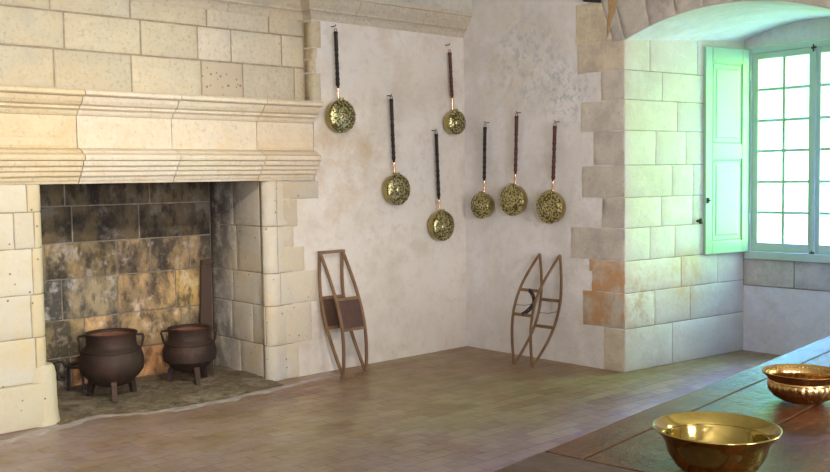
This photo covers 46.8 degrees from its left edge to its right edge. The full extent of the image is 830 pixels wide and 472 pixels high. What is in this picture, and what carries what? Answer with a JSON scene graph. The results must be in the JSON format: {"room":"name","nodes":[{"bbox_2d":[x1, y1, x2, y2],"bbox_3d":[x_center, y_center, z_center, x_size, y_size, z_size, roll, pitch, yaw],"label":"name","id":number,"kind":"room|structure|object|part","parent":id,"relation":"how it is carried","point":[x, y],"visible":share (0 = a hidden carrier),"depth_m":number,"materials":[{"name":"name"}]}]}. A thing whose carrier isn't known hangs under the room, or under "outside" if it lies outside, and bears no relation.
{"room":"historic interior","nodes":[
{"label":"historic interior","id":0,"kind":"room"},
{"bbox_2d":[209,0,471,378],"bbox_3d":[-3.639,-0.706,6.035,10.600,4.020,1.412,-4,5,-42],"label":"wall","id":1,"kind":"structure","parent":0,"point":[411,284],"depth_m":8.28,"materials":[{"name":"paint"}]},
{"bbox_2d":[130,0,472,37],"bbox_3d":[-3.257,-1.685,5.538,9.998,0.215,0.252,-4,5,-42],"label":"trim","id":2,"kind":"structure","parent":1,"relation":"attached to","point":[387,14],"depth_m":7.95,"materials":[{"name":"beige stone"}]},
{"bbox_2d":[0,346,781,471],"bbox_3d":[0.599,1.417,2.897,11.850,0.001,11.700,-4,5,-42],"label":"floor","id":3,"kind":"structure","parent":0,"point":[466,408],"depth_m":6.31,"materials":[{"name":"ceramic"}]},
{"bbox_2d":[0,0,331,443],"bbox_3d":[-3.623,-0.485,5.587,7.400,3.606,1.276,-4,5,-42],"label":"fireplace","id":4,"kind":"object","parent":3,"relation":"on","point":[118,118],"visible":0.95,"depth_m":7.22,"materials":[{"name":"beige stone"}]},
{"bbox_2d":[53,361,84,393],"bbox_3d":[-2.567,1.054,7.254,0.270,0.248,0.200,-1,4,0],"label":"trivet","id":5,"kind":"object","parent":4,"relation":"on","point":[68,366],"visible":0.56,"depth_m":7.18,"materials":[{"name":"black metal"}]},
{"bbox_3d":[-2.659,1.014,7.180,0.096,0.157,0.018,-3,4,-29],"label":"handle","id":6,"kind":"part","parent":5,"relation":"part of","materials":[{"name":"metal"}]},
{"bbox_3d":[-2.626,1.081,7.256,0.028,0.196,0.016,-1,4,0],"label":"leg","id":7,"kind":"part","parent":5,"relation":"part of","materials":[{"name":"black metal"}]},
{"bbox_3d":[-2.485,1.084,7.175,0.016,0.196,0.028,-3,4,-30],"label":"leg","id":8,"kind":"part","parent":5,"relation":"part of","materials":[{"name":"black metal"}]},
{"bbox_2d":[77,328,144,401],"bbox_3d":[-2.232,0.947,7.056,0.484,0.485,0.464,-1,4,-8],"label":"cauldron","id":9,"kind":"object","parent":4,"relation":"on","point":[113,358],"visible":1,"depth_m":6.89,"materials":[{"name":"metal"}]},
{"bbox_3d":[-2.389,1.111,7.091,0.085,0.159,0.042,0,4,9],"label":"leg","id":10,"kind":"part","parent":9,"relation":"part of","materials":[{"name":"metal"}]},
{"bbox_3d":[-2.171,1.118,6.916,0.042,0.159,0.085,-2,4,-21],"label":"leg","id":11,"kind":"part","parent":9,"relation":"part of","materials":[{"name":"metal"}]},
{"bbox_3d":[-2.134,1.101,7.195,0.042,0.159,0.085,2,4,36],"label":"leg","id":12,"kind":"part","parent":9,"relation":"part of","materials":[{"name":"metal"}]},
{"bbox_2d":[0,0,304,100],"bbox_3d":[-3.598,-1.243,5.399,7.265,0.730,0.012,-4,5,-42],"label":"hood","id":13,"kind":"object","parent":4,"relation":"attached to","point":[115,45],"depth_m":6.91,"materials":[{"name":"beige stone"}]},
{"bbox_2d":[160,324,217,385],"bbox_3d":[-1.770,0.934,7.529,0.446,0.440,0.416,-1,4,-8],"label":"cauldron","id":14,"kind":"object","parent":4,"relation":"on","point":[189,348],"visible":1,"depth_m":7.39,"materials":[{"name":"metal"}]},
{"bbox_3d":[-1.912,1.077,7.531,0.081,0.158,0.042,-1,4,-3],"label":"leg","id":15,"kind":"part","parent":14,"relation":"part of","materials":[{"name":"metal"}]},
{"bbox_3d":[-1.691,1.081,7.415,0.042,0.158,0.081,-3,4,-32],"label":"leg","id":16,"kind":"part","parent":14,"relation":"part of","materials":[{"name":"metal"}]},
{"bbox_3d":[-1.701,1.066,7.665,0.042,0.158,0.081,1,4,28],"label":"leg","id":17,"kind":"part","parent":14,"relation":"part of","materials":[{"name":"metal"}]},
{"bbox_2d":[200,259,212,369],"bbox_3d":[-1.745,0.663,8.017,0.109,0.920,0.289,-1,4,-5],"label":"plank","id":18,"kind":"object","parent":4,"relation":"on","point":[205,264],"visible":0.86,"depth_m":8.04,"materials":[{"name":"brown wood"}]},
{"bbox_2d":[317,249,367,378],"bbox_3d":[-0.588,0.627,7.804,0.264,1.010,0.317,-4,5,-42],"label":"rack","id":19,"kind":"object","parent":3,"relation":"on","point":[342,312],"visible":1,"depth_m":7.78,"materials":[{"name":"brown wood"}]},
{"bbox_3d":[-0.656,0.623,7.880,0.215,0.219,0.072,-4,5,-42],"label":"panel","id":20,"kind":"part","parent":19,"relation":"part of","materials":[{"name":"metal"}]},
{"bbox_3d":[-0.519,0.628,7.728,0.215,0.219,0.072,-4,5,-42],"label":"panel","id":21,"kind":"part","parent":19,"relation":"part of","materials":[{"name":"metal"}]},
{"bbox_2d":[511,253,562,367],"bbox_3d":[1.027,0.623,8.101,0.409,0.925,0.242,-4,5,-42],"label":"rack","id":22,"kind":"object","parent":3,"relation":"on","point":[539,291],"visible":1,"depth_m":8.07,"materials":[{"name":"brown wood"}]},
{"bbox_2d":[494,336,829,471],"bbox_3d":[1.784,0.958,3.702,1.020,0.782,5.104,2,5,41],"label":"table","id":23,"kind":"object","parent":3,"relation":"on","point":[631,443],"visible":0.73,"depth_m":3.02,"materials":[{"name":"red wood"}]},
{"bbox_2d":[652,411,782,471],"bbox_3d":[0.831,0.585,2.643,0.344,0.121,0.344,-4,5,-42],"label":"brass bowl","id":24,"kind":"object","parent":23,"relation":"on","point":[701,441],"visible":1,"depth_m":2.62,"materials":[{"name":"gold metal"}]},
{"bbox_2d":[761,364,829,404],"bbox_3d":[1.389,0.536,3.436,0.277,0.105,0.277,-1,4,2],"label":"brass bowl","id":25,"kind":"object","parent":23,"relation":"on","point":[807,384],"visible":1,"depth_m":3.37,"materials":[{"name":"gold metal"}]},
{"bbox_2d":[463,0,829,372],"bbox_3d":[4.458,-0.765,5.691,1.565,3.900,10.800,-4,5,-42],"label":"wall","id":26,"kind":"structure","parent":0,"point":[622,80],"depth_m":8.05,"materials":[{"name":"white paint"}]},
{"bbox_2d":[583,0,600,2],"bbox_3d":[1.378,-2.049,7.698,0.202,0.342,0.150,-4,5,-42],"label":"iron bracket","id":27,"kind":"object","parent":26,"relation":"attached to","point":[596,1],"visible":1,"depth_m":7.72,"materials":[{"name":"black metal"}]},
{"bbox_2d":[696,218,703,223],"bbox_3d":[2.428,-0.127,8.172,0.050,0.050,0.070,-3,4,-36],"label":"stud","id":28,"kind":"object","parent":26,"relation":"attached to","point":[700,220],"visible":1,"depth_m":8.15,"materials":[{"name":"black metal"}]},
{"bbox_2d":[703,46,750,254],"bbox_3d":[2.719,-0.736,8.322,0.555,1.772,0.064,-3,4,-31],"label":"window shutter","id":29,"kind":"object","parent":26,"relation":"attached to","point":[727,75],"visible":1,"depth_m":8.31,"materials":[{"name":"green paint"}]},
{"bbox_3d":[2.712,-0.314,8.357,0.389,0.725,0.028,-3,4,-31],"label":"panel","id":30,"kind":"part","parent":29,"relation":"part of","materials":[{"name":"green paint"}]},
{"bbox_3d":[2.700,-1.146,8.306,0.389,0.712,0.028,-3,4,-31],"label":"panel","id":31,"kind":"part","parent":29,"relation":"part of","materials":[{"name":"green paint"}]},
{"bbox_2d":[743,17,829,354],"bbox_3d":[4.811,-0.827,6.617,0.233,3.900,11.700,-4,5,-42],"label":"wall","id":32,"kind":"structure","parent":26,"relation":"in","point":[786,304],"depth_m":8.30,"materials":[{"name":"white paint"}]},
{"bbox_2d":[745,39,829,262],"bbox_3d":[3.372,-0.707,8.073,0.105,1.855,1.220,-4,5,-42],"label":"window","id":33,"kind":"structure","parent":32,"relation":"attached to","point":[813,251],"depth_m":8.22,"materials":[{"name":"grey paint"}]},
{"bbox_3d":[-0.670,-1.720,7.845,0.009,0.019,0.075,-4,5,-42],"label":"wall hook","id":34,"kind":"object","parent":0,"visible":0},
{"bbox_2d":[325,28,355,132],"bbox_3d":[-0.617,-1.272,7.852,0.275,0.854,0.122,-4,5,-42],"label":"pan","id":35,"kind":"object","parent":34,"relation":"hanging from","point":[340,116],"visible":1,"depth_m":7.83,"materials":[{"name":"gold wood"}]},
{"bbox_3d":[-0.640,-1.437,7.847,0.046,0.471,0.036,-4,5,-42],"label":"handle","id":36,"kind":"part","parent":35,"relation":"part of","materials":[{"name":"black wood"}]},
{"bbox_3d":[-0.584,-0.982,7.838,0.271,0.271,0.036,-4,5,-42],"label":"lid","id":37,"kind":"part","parent":35,"relation":"part of","materials":[{"name":"gold metal"}]},
{"bbox_3d":[-0.223,-1.216,8.275,0.009,0.019,0.075,-4,5,-42],"label":"wall hook","id":38,"kind":"object","parent":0,"visible":0},
{"bbox_2d":[382,96,409,204],"bbox_3d":[-0.166,-0.738,8.287,0.272,0.945,0.122,-4,5,-42],"label":"pan","id":39,"kind":"object","parent":38,"relation":"hanging from","point":[396,187],"visible":1,"depth_m":8.26,"materials":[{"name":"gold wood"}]},
{"bbox_3d":[-0.193,-0.903,8.279,0.052,0.562,0.036,-4,5,-42],"label":"handle","id":40,"kind":"part","parent":39,"relation":"part of","materials":[{"name":"black wood"}]},
{"bbox_3d":[-0.132,-0.401,8.275,0.268,0.268,0.036,-4,5,-42],"label":"lid","id":41,"kind":"part","parent":39,"relation":"part of","materials":[{"name":"gold metal"}]},
{"bbox_3d":[0.293,-1.741,8.719,0.009,0.019,0.075,-4,5,-42],"label":"wall hook","id":42,"kind":"object","parent":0,"visible":0},
{"bbox_2d":[443,49,465,134],"bbox_3d":[0.359,-1.311,8.736,0.222,0.774,0.122,-4,5,-42],"label":"pan","id":43,"kind":"object","parent":42,"relation":"hanging from","point":[454,122],"visible":1,"depth_m":8.71,"materials":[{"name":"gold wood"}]},
{"bbox_3d":[0.327,-1.458,8.725,0.055,0.426,0.036,-4,5,-42],"label":"handle","id":44,"kind":"part","parent":43,"relation":"part of","materials":[{"name":"red wood"}]},
{"bbox_3d":[0.392,-1.034,8.721,0.218,0.218,0.036,-4,5,-42],"label":"lid","id":45,"kind":"part","parent":43,"relation":"part of","materials":[{"name":"gold metal"}]},
{"bbox_3d":[0.170,-0.955,8.644,0.009,0.019,0.075,-4,5,-42],"label":"wall hook","id":46,"kind":"object","parent":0,"visible":0},
{"bbox_2d":[428,131,453,240],"bbox_3d":[0.233,-0.453,8.663,0.275,0.995,0.122,-4,5,-42],"label":"pan","id":47,"kind":"object","parent":46,"relation":"hanging from","point":[440,223],"visible":1,"depth_m":8.63,"materials":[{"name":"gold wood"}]},
{"bbox_3d":[0.204,-0.619,8.653,0.054,0.607,0.036,-4,5,-42],"label":"handle","id":48,"kind":"part","parent":47,"relation":"part of","materials":[{"name":"black wood"}]},
{"bbox_3d":[0.267,-0.091,8.653,0.271,0.271,0.036,-4,5,-42],"label":"lid","id":49,"kind":"part","parent":47,"relation":"part of","materials":[{"name":"gold metal"}]},
{"bbox_3d":[0.654,-1.031,8.687,0.075,0.019,0.009,-4,5,-42],"label":"wall hook","id":50,"kind":"object","parent":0,"visible":0},
{"bbox_2d":[471,124,494,218],"bbox_3d":[0.611,-0.586,8.701,0.122,0.859,0.238,-4,5,-42],"label":"pan","id":51,"kind":"object","parent":50,"relation":"hanging from","point":[482,204],"visible":1,"depth_m":8.67,"materials":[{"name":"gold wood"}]},
{"bbox_3d":[0.584,-0.274,8.691,0.036,0.234,0.234,-4,5,-42],"label":"lid","id":52,"kind":"part","parent":51,"relation":"part of","materials":[{"name":"gold metal"}]},
{"bbox_3d":[0.632,-0.737,8.692,0.036,0.503,0.050,-4,5,-42],"label":"handle","id":53,"kind":"part","parent":51,"relation":"part of","materials":[{"name":"black wood"}]},
{"bbox_3d":[0.909,-1.086,8.401,0.075,0.019,0.009,-4,5,-42],"label":"wall hook","id":54,"kind":"object","parent":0,"visible":0},
{"bbox_2d":[500,113,527,215],"bbox_3d":[0.864,-0.627,8.418,0.122,0.904,0.278,-4,5,-42],"label":"pan","id":55,"kind":"object","parent":54,"relation":"hanging from","point":[513,198],"visible":1,"depth_m":8.39,"materials":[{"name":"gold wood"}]},
{"bbox_3d":[0.837,-0.312,8.408,0.036,0.274,0.274,-4,5,-42],"label":"lid","id":56,"kind":"part","parent":55,"relation":"part of","materials":[{"name":"gold metal"}]},
{"bbox_3d":[0.887,-0.790,8.406,0.036,0.526,0.053,-4,5,-42],"label":"handle","id":57,"kind":"part","parent":55,"relation":"part of","materials":[{"name":"red wood"}]},
{"bbox_3d":[1.200,-0.967,8.088,0.075,0.019,0.009,-4,5,-42],"label":"wall hook","id":58,"kind":"object","parent":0,"visible":0},
{"bbox_2d":[536,124,565,223],"bbox_3d":[1.149,-0.530,8.110,0.122,0.855,0.280,-4,5,-42],"label":"pan","id":59,"kind":"object","parent":58,"relation":"hanging from","point":[550,205],"visible":1,"depth_m":8.08,"materials":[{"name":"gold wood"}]},
{"bbox_3d":[1.122,-0.241,8.099,0.036,0.276,0.276,-4,5,-42],"label":"lid","id":60,"kind":"part","parent":59,"relation":"part of","materials":[{"name":"gold metal"}]},
{"bbox_3d":[1.175,-0.690,8.096,0.036,0.481,0.056,-4,5,-42],"label":"handle","id":61,"kind":"part","parent":59,"relation":"part of","materials":[{"name":"red wood"}]}
]}

